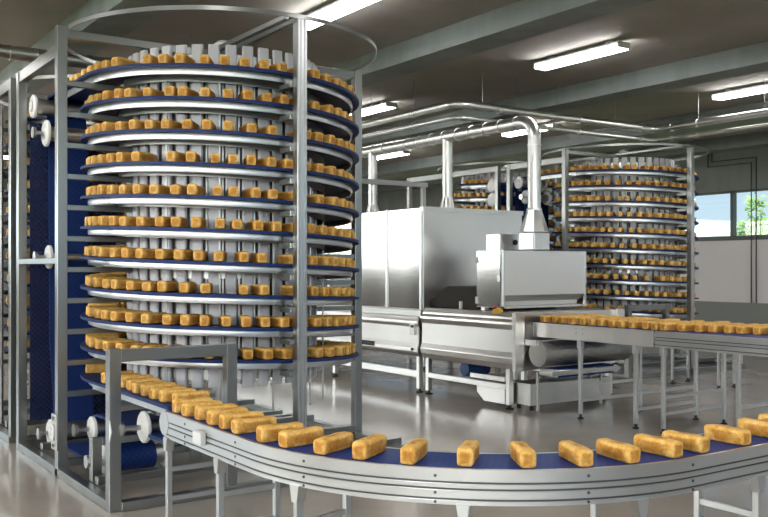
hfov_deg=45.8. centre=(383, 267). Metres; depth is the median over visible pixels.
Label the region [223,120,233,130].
bread loaf
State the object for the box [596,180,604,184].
bread loaf
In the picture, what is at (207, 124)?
bread loaf
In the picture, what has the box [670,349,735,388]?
conveyor
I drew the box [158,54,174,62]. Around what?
bread loaf
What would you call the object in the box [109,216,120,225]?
bread loaf
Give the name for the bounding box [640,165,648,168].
bread loaf
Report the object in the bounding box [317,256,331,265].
bread loaf
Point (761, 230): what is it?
tree
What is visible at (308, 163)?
bread loaf
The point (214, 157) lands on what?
bread loaf
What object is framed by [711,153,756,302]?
cable conduit
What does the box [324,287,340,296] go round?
bread loaf
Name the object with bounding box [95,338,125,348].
bread loaf
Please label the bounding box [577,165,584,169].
bread loaf
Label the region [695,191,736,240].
window
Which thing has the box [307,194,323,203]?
bread loaf
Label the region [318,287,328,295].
bread loaf
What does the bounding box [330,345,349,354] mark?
bread loaf
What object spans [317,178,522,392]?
oven
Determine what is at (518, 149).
ceiling beam
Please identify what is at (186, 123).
bread loaf
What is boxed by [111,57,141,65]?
bread loaf
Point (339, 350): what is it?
bread loaf
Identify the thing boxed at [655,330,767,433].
conveyor
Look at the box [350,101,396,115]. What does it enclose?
ceiling light
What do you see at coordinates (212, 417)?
bread loaf
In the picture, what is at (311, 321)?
bread loaf
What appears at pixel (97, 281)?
bread loaf
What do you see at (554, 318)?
bread loaf
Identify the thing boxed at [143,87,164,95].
bread loaf
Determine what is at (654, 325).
bread loaf
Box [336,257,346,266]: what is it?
bread loaf
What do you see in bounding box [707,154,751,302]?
cable conduit
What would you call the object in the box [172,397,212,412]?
bread loaf
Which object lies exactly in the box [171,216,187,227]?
bread loaf
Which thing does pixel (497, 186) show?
cooling tower
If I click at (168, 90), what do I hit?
bread loaf
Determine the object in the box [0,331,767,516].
floor
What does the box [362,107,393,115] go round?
diffuser
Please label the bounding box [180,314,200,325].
bread loaf
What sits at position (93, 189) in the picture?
bread loaf
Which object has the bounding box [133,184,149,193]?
bread loaf
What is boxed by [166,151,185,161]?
bread loaf
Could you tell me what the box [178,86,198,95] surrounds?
bread loaf
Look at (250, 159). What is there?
bread loaf
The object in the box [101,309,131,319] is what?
bread loaf
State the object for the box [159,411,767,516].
conveyor
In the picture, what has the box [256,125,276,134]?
bread loaf
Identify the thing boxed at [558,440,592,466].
bread loaf
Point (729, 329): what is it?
bread loaf
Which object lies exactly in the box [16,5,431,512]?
cooling tower
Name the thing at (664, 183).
bread loaf
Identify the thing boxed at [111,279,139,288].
bread loaf
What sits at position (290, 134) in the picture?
bread loaf
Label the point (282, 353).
bread loaf
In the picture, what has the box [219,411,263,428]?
bread loaf
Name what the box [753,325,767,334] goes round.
bread loaf
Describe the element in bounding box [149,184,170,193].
bread loaf
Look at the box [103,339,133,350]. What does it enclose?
bread loaf
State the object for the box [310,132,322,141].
bread loaf
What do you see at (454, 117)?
ceiling pipe
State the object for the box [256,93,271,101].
bread loaf
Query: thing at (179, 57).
bread loaf
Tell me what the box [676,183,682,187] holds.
bread loaf
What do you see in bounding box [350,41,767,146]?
ceiling beam
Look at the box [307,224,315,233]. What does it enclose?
bread loaf
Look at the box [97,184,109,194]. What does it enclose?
bread loaf
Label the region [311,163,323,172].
bread loaf
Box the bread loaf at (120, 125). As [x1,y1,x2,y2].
[115,121,128,129]
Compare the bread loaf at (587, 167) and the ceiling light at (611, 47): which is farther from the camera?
the bread loaf at (587, 167)
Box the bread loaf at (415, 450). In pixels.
[400,438,427,464]
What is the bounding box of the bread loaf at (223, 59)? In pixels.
[219,55,229,64]
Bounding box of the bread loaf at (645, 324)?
[642,320,660,328]
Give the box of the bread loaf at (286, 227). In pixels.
[281,222,292,232]
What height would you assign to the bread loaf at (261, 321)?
0.103 m
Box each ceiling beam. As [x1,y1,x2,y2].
[0,0,180,110]
[27,0,655,181]
[345,101,767,178]
[349,131,767,196]
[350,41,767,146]
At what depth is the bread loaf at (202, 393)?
7.25 m
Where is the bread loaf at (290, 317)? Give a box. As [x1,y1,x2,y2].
[283,316,292,326]
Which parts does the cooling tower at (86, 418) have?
post, rail, rail, bearing plate, post, rail, support arm, support arm, stand post, support arm, support arm, support arm, support arm, support arm, support arm, support arm, support arm, support arm, gate post, stand rail, rail, tie rod, cross rail, stand post, rail, cross rail, tie rod, gate post, cross rail, tie rod, support arm, support arm, support arm, support arm, support arm, support arm, support arm, support arm, support arm, support arm, post, tie rod, tie rod, support arm, support arm, support arm, support arm, post, rail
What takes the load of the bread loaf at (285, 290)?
on the cooling tower at (86, 418)
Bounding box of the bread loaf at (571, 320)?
[568,316,587,324]
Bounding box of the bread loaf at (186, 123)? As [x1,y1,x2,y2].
[182,119,198,128]
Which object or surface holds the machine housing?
on the conveyor at (454, 329)
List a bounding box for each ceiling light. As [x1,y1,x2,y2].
[306,0,378,29]
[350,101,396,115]
[377,150,409,159]
[501,122,560,136]
[533,41,630,70]
[711,84,767,99]
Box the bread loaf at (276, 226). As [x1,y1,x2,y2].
[263,221,281,231]
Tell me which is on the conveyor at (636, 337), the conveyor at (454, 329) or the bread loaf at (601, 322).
the bread loaf at (601, 322)
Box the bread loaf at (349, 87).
[347,85,353,92]
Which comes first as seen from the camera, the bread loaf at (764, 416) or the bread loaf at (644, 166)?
the bread loaf at (764, 416)
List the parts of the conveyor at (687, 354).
leg, leg, leg, leg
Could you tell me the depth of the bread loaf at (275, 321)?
8.59 m
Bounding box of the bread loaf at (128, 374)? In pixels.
[121,373,141,375]
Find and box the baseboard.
[680,301,767,323]
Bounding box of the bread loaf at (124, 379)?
[121,374,153,387]
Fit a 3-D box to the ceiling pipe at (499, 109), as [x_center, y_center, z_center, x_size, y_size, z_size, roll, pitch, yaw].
[2.289,-3.068,18.479,5.293,0.663,39.800,0,0,-35]
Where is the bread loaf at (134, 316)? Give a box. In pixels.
[125,310,152,321]
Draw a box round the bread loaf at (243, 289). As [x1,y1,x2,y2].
[238,284,248,294]
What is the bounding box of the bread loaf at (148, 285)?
[142,281,157,290]
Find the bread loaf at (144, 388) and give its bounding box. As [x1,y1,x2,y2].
[140,382,176,395]
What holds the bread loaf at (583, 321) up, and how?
on the conveyor at (636, 337)
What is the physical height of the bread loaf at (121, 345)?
0.100 m
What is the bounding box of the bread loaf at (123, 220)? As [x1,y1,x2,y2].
[119,216,138,226]
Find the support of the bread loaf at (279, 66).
on the cooling tower at (86, 418)
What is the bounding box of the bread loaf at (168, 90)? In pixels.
[164,86,177,95]
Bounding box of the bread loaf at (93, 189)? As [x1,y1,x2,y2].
[90,186,97,194]
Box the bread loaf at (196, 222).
[191,216,206,227]
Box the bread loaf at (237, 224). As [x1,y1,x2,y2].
[230,219,242,229]
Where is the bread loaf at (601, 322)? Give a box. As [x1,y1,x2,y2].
[597,318,616,325]
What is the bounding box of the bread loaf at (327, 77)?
[320,73,330,81]
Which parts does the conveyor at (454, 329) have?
leg, rail, motor, leg, plate, casing, plate, leg, leg, plate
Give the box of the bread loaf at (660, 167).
[658,166,666,170]
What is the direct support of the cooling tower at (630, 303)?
on the floor
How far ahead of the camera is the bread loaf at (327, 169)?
9.04 m
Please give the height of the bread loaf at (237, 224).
0.099 m
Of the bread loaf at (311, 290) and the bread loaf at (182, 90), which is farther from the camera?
the bread loaf at (311, 290)
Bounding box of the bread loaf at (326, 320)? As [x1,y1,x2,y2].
[307,315,331,326]
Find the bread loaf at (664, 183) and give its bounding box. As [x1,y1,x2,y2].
[659,181,667,185]
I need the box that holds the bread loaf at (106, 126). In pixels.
[102,121,115,130]
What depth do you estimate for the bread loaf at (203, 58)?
8.33 m
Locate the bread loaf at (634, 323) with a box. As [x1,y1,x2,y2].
[628,320,645,327]
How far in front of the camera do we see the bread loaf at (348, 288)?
9.46 m
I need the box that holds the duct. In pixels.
[362,116,548,250]
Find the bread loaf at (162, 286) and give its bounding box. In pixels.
[157,280,177,291]
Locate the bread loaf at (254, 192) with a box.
[242,187,260,197]
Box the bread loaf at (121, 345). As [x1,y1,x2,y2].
[115,341,143,348]
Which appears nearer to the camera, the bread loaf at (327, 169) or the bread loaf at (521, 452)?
the bread loaf at (521, 452)
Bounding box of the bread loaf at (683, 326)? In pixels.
[677,323,694,330]
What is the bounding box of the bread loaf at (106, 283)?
[102,278,130,288]
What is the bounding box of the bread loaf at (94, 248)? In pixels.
[92,246,119,256]
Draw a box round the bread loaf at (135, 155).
[131,151,157,161]
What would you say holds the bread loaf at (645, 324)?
on the conveyor at (636, 337)
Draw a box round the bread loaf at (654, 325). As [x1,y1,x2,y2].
[651,321,669,329]
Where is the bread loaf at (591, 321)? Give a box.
[587,318,604,325]
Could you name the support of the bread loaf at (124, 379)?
on the cooling tower at (86, 418)
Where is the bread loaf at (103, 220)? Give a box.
[98,215,109,225]
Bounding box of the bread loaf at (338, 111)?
[333,108,341,115]
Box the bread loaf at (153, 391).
[149,385,185,398]
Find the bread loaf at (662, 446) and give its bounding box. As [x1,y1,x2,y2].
[634,433,682,457]
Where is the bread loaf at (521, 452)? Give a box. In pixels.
[510,441,535,467]
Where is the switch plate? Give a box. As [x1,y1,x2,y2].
[410,324,415,334]
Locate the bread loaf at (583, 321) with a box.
[580,317,598,324]
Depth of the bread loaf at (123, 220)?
8.56 m
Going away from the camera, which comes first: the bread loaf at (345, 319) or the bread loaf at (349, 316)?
the bread loaf at (345, 319)
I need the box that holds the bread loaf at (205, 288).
[200,283,212,293]
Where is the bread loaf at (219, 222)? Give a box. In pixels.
[215,218,224,228]
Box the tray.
[513,374,610,410]
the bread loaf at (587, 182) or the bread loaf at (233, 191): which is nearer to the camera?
the bread loaf at (233, 191)
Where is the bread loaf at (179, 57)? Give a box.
[175,53,195,62]
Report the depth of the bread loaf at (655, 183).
17.27 m
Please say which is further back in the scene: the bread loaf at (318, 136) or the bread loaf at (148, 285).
the bread loaf at (318, 136)
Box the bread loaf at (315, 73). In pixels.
[307,69,319,78]
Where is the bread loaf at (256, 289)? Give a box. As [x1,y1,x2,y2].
[251,284,269,294]
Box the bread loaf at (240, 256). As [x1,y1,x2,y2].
[234,251,248,262]
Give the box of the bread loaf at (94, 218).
[92,216,98,225]
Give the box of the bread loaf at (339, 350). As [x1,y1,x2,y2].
[317,345,344,355]
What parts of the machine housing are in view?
door, corner trim, switch panel, corner trim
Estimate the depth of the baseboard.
24.00 m
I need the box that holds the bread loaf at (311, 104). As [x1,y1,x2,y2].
[307,101,319,109]
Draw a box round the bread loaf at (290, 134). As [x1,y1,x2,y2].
[285,130,310,138]
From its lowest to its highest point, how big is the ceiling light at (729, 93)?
0.160 m
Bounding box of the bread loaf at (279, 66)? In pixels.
[269,63,286,71]
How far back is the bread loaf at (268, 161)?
8.53 m
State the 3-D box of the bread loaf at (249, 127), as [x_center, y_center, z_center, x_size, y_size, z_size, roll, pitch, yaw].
[-1.281,-1.300,8.560,0.098,0.102,0.292,0,0,-25]
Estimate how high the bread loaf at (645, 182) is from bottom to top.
0.098 m
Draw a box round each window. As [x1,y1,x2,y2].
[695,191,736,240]
[733,188,767,239]
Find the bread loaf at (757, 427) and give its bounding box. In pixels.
[738,417,767,437]
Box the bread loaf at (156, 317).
[141,312,166,323]
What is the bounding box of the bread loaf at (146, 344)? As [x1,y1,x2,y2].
[130,343,156,347]
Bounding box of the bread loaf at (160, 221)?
[155,216,170,226]
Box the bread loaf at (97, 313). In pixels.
[94,308,125,317]
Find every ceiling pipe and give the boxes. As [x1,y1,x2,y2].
[0,34,190,68]
[350,115,767,141]
[362,72,767,131]
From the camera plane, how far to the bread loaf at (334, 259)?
9.09 m
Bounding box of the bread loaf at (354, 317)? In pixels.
[340,315,355,324]
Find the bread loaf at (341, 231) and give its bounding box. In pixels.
[337,228,345,236]
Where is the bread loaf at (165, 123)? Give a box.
[161,119,182,128]
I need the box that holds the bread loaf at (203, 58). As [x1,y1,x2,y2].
[199,54,213,63]
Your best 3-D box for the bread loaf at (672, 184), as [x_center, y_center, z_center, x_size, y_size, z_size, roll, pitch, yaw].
[5.474,-1.593,17.526,0.092,0.097,0.303,0,0,-33]
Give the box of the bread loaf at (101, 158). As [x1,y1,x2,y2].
[97,154,106,162]
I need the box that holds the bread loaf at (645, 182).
[641,181,650,184]
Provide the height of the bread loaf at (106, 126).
0.105 m
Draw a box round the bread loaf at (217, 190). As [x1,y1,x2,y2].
[213,186,222,195]
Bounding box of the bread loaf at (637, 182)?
[632,180,640,184]
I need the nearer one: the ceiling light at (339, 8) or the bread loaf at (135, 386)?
the bread loaf at (135, 386)
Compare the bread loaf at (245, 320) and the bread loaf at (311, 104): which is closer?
the bread loaf at (245, 320)
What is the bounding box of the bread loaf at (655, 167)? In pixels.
[649,165,657,169]
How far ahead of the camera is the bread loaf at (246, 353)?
8.43 m
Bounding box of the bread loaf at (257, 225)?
[247,220,262,230]
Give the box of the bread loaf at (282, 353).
[269,347,291,358]
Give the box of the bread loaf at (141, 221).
[136,216,155,226]
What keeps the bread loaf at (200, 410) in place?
on the conveyor at (495, 479)
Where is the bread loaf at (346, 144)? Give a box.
[343,141,350,149]
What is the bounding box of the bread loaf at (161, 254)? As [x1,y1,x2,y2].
[155,249,174,259]
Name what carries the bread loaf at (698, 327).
on the conveyor at (739, 345)
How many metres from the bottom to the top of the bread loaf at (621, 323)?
0.102 m
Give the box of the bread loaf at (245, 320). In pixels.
[239,315,251,326]
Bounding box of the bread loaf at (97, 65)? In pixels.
[94,62,101,69]
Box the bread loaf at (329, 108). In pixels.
[319,104,333,112]
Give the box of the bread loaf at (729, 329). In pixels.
[724,324,741,333]
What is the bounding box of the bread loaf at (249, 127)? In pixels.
[239,122,256,132]
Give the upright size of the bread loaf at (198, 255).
0.098 m
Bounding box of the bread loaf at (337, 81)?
[331,78,341,85]
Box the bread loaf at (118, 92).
[114,88,124,97]
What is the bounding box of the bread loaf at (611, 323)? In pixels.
[608,319,626,326]
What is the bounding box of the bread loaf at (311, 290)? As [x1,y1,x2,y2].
[307,286,317,295]
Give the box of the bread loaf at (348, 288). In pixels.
[346,287,351,296]
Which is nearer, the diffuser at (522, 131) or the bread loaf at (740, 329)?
the bread loaf at (740, 329)
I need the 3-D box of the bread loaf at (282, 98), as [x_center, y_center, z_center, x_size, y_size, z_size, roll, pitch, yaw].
[-1.014,-1.591,8.710,0.092,0.107,0.302,0,0,-35]
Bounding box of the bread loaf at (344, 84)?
[341,81,346,88]
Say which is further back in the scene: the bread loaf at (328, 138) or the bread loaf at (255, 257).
the bread loaf at (328, 138)
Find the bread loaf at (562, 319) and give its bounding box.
[558,316,576,323]
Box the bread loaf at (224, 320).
[219,315,230,326]
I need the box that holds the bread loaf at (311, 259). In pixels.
[307,255,317,264]
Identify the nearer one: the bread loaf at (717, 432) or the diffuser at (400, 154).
the bread loaf at (717, 432)
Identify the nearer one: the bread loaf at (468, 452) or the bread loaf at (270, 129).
the bread loaf at (468, 452)
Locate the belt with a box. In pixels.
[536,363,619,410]
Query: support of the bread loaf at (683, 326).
on the conveyor at (739, 345)
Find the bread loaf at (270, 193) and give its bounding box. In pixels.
[261,189,277,198]
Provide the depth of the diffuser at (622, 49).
14.12 m
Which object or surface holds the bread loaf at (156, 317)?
on the cooling tower at (86, 418)
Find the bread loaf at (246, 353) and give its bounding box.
[240,347,252,359]
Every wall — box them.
[4,172,29,324]
[344,147,767,302]
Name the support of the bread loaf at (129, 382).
on the cooling tower at (86, 418)
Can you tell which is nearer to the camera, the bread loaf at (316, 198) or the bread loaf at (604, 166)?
the bread loaf at (316, 198)
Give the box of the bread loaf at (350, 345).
[325,344,351,353]
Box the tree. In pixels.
[721,192,767,235]
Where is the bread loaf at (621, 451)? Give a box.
[596,438,640,463]
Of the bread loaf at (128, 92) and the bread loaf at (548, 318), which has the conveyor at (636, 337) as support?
the bread loaf at (548, 318)
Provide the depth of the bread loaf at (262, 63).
8.47 m
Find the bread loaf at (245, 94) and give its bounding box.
[237,89,252,99]
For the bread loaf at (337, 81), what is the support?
on the cooling tower at (86, 418)
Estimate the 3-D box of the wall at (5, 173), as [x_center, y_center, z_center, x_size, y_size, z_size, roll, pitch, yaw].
[-9.924,-0.700,34.618,19.840,5.400,0.240,0,0,-35]
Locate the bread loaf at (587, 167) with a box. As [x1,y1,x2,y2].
[585,165,594,169]
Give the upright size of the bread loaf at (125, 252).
0.100 m
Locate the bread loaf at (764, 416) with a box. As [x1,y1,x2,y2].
[758,413,767,419]
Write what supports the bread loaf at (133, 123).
on the cooling tower at (86, 418)
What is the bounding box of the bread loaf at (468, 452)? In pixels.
[457,440,479,466]
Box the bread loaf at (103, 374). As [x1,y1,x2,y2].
[101,370,133,382]
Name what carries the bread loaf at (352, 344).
on the cooling tower at (86, 418)
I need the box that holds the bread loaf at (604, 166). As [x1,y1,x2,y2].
[602,164,610,168]
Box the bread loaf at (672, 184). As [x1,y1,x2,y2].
[668,182,675,186]
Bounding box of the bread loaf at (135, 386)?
[132,380,166,392]
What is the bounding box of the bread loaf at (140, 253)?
[135,248,155,258]
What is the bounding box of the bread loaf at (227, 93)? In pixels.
[223,89,233,97]
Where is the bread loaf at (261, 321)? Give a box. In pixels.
[255,316,269,326]
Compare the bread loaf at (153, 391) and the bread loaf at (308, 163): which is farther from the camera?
the bread loaf at (308, 163)
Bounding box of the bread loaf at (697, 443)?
[662,430,709,452]
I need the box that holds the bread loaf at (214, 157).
[210,153,220,162]
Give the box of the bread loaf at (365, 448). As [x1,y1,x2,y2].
[352,434,386,459]
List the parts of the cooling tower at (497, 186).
post, rail, post, post, support arm, support arm, rail, post, post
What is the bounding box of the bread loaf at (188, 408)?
[181,400,222,416]
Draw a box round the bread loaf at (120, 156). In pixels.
[116,152,131,161]
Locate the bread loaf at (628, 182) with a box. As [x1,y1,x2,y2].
[624,180,631,184]
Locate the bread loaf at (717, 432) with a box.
[704,424,750,445]
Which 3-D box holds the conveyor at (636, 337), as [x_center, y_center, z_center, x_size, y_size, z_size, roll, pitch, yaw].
[3.197,1.383,12.293,1.269,1.234,2.070,0,0,-35]
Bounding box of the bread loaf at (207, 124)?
[202,119,215,129]
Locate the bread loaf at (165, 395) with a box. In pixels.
[159,388,195,401]
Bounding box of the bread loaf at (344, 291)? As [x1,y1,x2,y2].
[321,287,347,296]
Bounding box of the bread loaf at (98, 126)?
[94,123,101,131]
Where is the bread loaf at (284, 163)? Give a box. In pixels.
[276,158,292,168]
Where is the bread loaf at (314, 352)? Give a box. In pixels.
[307,346,322,357]
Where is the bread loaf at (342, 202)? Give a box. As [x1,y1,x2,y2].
[338,198,345,206]
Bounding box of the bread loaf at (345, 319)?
[330,316,348,325]
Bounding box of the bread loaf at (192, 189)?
[187,184,204,194]
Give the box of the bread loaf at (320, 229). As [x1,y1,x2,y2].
[315,225,326,234]
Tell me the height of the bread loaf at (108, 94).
0.102 m
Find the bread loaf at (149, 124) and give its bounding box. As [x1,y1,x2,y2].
[145,120,160,128]
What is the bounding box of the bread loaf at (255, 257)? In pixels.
[250,253,266,262]
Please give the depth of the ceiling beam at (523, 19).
12.35 m
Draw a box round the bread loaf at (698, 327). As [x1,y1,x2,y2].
[694,323,713,331]
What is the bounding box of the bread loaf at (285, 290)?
[280,285,292,295]
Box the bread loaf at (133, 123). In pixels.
[129,119,144,128]
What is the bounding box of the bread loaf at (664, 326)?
[660,322,680,330]
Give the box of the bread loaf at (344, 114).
[342,111,347,118]
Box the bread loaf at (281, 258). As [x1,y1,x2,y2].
[277,254,292,263]
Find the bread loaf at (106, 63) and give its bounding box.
[102,60,111,67]
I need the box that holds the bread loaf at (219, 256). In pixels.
[214,251,226,261]
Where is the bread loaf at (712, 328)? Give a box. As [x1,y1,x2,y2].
[708,324,726,332]
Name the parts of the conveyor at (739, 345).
leg, rail, leg, leg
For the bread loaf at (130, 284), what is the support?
on the cooling tower at (86, 418)
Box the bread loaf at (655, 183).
[651,181,659,185]
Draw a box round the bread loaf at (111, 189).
[107,184,118,193]
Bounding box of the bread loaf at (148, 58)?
[142,54,158,62]
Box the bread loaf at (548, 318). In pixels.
[540,315,558,322]
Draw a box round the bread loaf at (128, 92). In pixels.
[124,88,142,96]
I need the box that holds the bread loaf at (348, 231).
[346,229,351,237]
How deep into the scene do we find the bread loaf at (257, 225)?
8.46 m
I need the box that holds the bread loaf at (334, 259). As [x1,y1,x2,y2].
[331,256,337,265]
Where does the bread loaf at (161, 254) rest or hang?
on the cooling tower at (86, 418)
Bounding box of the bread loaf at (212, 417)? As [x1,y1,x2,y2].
[206,406,248,424]
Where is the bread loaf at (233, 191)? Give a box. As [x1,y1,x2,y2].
[227,186,238,196]
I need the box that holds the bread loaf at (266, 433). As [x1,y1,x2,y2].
[256,422,303,442]
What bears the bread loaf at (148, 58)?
on the cooling tower at (86, 418)
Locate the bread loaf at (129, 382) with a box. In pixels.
[126,378,159,390]
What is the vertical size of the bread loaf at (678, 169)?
0.109 m
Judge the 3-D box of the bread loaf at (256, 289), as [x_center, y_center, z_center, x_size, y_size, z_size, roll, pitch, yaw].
[-1.172,0.204,8.611,0.092,0.103,0.308,0,0,-27]
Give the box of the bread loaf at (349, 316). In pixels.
[325,315,352,325]
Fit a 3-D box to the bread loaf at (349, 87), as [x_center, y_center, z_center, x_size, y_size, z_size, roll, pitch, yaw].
[-0.472,-1.852,9.517,0.306,0.106,0.094,0,0,15]
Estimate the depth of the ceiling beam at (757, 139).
24.33 m
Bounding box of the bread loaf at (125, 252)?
[121,248,147,257]
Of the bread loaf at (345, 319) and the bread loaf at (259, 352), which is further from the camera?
the bread loaf at (345, 319)
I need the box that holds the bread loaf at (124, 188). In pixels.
[119,184,132,193]
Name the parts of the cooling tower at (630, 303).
post, rail, post, support arm, support arm, support arm, support arm, support arm, rail, tie rod, gate post, tie rod, cross rail, gate post, cross rail, tie rod, post, support arm, support arm, support arm, support arm, support arm, rail, post, rail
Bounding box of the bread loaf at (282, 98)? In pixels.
[272,94,288,103]
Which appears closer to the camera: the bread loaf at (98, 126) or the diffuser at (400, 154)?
the bread loaf at (98, 126)
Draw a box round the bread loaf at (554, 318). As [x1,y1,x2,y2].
[552,315,566,322]
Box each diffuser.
[307,0,364,25]
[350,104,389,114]
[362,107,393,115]
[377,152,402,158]
[377,154,408,159]
[502,125,551,136]
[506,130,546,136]
[541,48,627,70]
[717,91,767,99]
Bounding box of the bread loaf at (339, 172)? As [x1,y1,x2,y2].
[336,169,344,176]
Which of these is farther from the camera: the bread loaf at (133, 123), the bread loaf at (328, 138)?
the bread loaf at (328, 138)
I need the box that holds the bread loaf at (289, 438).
[278,426,323,447]
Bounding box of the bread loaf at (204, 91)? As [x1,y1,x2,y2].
[200,87,215,96]
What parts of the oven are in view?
leg, panel, casing, panel, rail, panel, leg, gantry post, leg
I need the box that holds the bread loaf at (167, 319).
[162,313,182,324]
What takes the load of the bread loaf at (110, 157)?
on the cooling tower at (86, 418)
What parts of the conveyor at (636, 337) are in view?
leg, rail, leg, leg, leg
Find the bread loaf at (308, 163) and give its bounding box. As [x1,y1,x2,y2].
[307,162,310,170]
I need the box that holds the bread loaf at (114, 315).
[110,310,139,320]
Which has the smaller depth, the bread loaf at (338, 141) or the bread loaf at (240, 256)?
the bread loaf at (240, 256)
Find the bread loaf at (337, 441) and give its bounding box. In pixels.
[313,431,353,454]
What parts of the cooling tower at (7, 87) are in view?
panel, rail, rail, post, support arm, support arm, support arm, cross rail, cross rail, cross rail, rail, rail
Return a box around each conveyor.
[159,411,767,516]
[420,286,624,409]
[533,322,698,428]
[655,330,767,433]
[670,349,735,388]
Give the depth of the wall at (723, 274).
24.19 m
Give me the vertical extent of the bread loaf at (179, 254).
0.105 m
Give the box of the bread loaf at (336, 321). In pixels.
[332,317,341,326]
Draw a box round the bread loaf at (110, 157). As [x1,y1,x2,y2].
[106,153,116,161]
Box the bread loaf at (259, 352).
[253,347,272,359]
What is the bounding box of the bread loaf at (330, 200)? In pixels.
[324,196,338,205]
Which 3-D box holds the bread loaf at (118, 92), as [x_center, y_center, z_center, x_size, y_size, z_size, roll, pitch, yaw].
[-2.441,-1.650,8.713,0.091,0.108,0.310,0,0,32]
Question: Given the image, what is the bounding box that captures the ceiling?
[0,0,767,185]
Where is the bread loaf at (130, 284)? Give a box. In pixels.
[126,280,151,289]
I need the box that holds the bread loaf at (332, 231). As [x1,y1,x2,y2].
[327,227,337,235]
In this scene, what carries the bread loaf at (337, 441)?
on the conveyor at (495, 479)
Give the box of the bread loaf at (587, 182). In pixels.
[585,180,595,184]
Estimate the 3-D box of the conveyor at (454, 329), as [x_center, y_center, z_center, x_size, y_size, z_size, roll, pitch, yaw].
[2.112,1.143,14.218,2.276,1.714,2.270,0,0,-35]
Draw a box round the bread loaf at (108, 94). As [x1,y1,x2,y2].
[102,90,113,99]
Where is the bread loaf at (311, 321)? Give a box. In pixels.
[307,317,321,326]
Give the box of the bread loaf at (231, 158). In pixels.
[226,154,238,163]
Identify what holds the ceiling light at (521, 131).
attached to the ceiling
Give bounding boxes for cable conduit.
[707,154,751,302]
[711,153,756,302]
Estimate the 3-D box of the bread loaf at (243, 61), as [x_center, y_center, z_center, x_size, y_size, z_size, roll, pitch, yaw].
[-1.325,-1.901,8.553,0.098,0.101,0.304,0,0,-15]
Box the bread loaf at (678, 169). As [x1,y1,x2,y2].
[674,167,680,171]
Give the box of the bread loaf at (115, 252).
[110,247,131,257]
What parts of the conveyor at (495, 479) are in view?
leg, leg, leg, leg, leg, leg, rail, leg, leg, leg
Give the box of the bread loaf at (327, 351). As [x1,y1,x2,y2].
[310,346,334,356]
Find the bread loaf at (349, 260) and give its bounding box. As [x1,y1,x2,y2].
[346,258,352,267]
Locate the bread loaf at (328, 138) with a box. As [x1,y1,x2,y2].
[323,134,334,144]
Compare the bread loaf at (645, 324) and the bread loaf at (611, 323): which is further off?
the bread loaf at (611, 323)
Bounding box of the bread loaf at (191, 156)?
[186,151,200,161]
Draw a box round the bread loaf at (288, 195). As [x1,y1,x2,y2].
[277,191,292,200]
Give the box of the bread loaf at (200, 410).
[195,403,237,419]
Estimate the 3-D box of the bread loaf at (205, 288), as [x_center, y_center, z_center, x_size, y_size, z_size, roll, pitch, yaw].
[-1.655,0.187,8.492,0.098,0.098,0.296,0,0,-6]
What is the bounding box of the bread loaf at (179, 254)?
[174,249,193,259]
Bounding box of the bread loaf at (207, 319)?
[200,314,212,325]
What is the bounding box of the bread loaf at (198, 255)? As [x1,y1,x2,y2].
[193,250,207,260]
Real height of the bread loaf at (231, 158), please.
0.099 m
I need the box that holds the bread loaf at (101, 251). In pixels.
[97,247,111,256]
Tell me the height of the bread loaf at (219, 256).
0.103 m
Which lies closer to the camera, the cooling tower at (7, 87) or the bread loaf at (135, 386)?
the bread loaf at (135, 386)
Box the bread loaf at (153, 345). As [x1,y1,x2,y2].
[142,344,167,347]
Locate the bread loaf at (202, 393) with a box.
[172,390,209,401]
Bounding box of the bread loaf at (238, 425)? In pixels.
[231,416,276,433]
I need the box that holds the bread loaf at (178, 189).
[170,184,187,194]
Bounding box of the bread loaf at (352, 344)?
[328,343,355,352]
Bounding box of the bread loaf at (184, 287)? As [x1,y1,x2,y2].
[179,282,196,292]
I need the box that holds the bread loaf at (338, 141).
[335,138,342,146]
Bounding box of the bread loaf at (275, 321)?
[268,316,288,327]
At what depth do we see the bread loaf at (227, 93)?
8.37 m
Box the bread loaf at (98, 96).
[94,93,101,100]
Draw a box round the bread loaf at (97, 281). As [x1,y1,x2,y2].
[93,277,124,286]
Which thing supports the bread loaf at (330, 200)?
on the cooling tower at (86, 418)
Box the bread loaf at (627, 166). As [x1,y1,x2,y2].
[623,164,629,168]
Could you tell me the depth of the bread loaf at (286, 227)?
8.71 m
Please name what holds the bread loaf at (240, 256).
on the cooling tower at (86, 418)
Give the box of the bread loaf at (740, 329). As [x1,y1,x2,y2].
[736,324,757,333]
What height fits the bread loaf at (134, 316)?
0.105 m
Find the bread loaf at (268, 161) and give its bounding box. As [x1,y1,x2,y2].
[256,157,276,166]
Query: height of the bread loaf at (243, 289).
0.096 m
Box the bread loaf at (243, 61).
[237,57,249,66]
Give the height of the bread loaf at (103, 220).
0.103 m
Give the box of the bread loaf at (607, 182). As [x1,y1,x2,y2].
[605,180,611,184]
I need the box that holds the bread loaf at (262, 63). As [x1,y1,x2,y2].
[254,59,268,68]
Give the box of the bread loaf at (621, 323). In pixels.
[617,319,631,327]
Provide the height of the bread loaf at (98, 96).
0.096 m
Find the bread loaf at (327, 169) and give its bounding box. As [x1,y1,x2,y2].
[323,166,335,174]
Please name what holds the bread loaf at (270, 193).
on the cooling tower at (86, 418)
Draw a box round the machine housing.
[475,234,586,309]
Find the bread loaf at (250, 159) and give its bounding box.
[243,154,255,164]
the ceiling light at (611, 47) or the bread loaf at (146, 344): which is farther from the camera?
the ceiling light at (611, 47)
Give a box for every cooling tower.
[0,74,282,442]
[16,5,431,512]
[407,161,573,250]
[507,143,745,378]

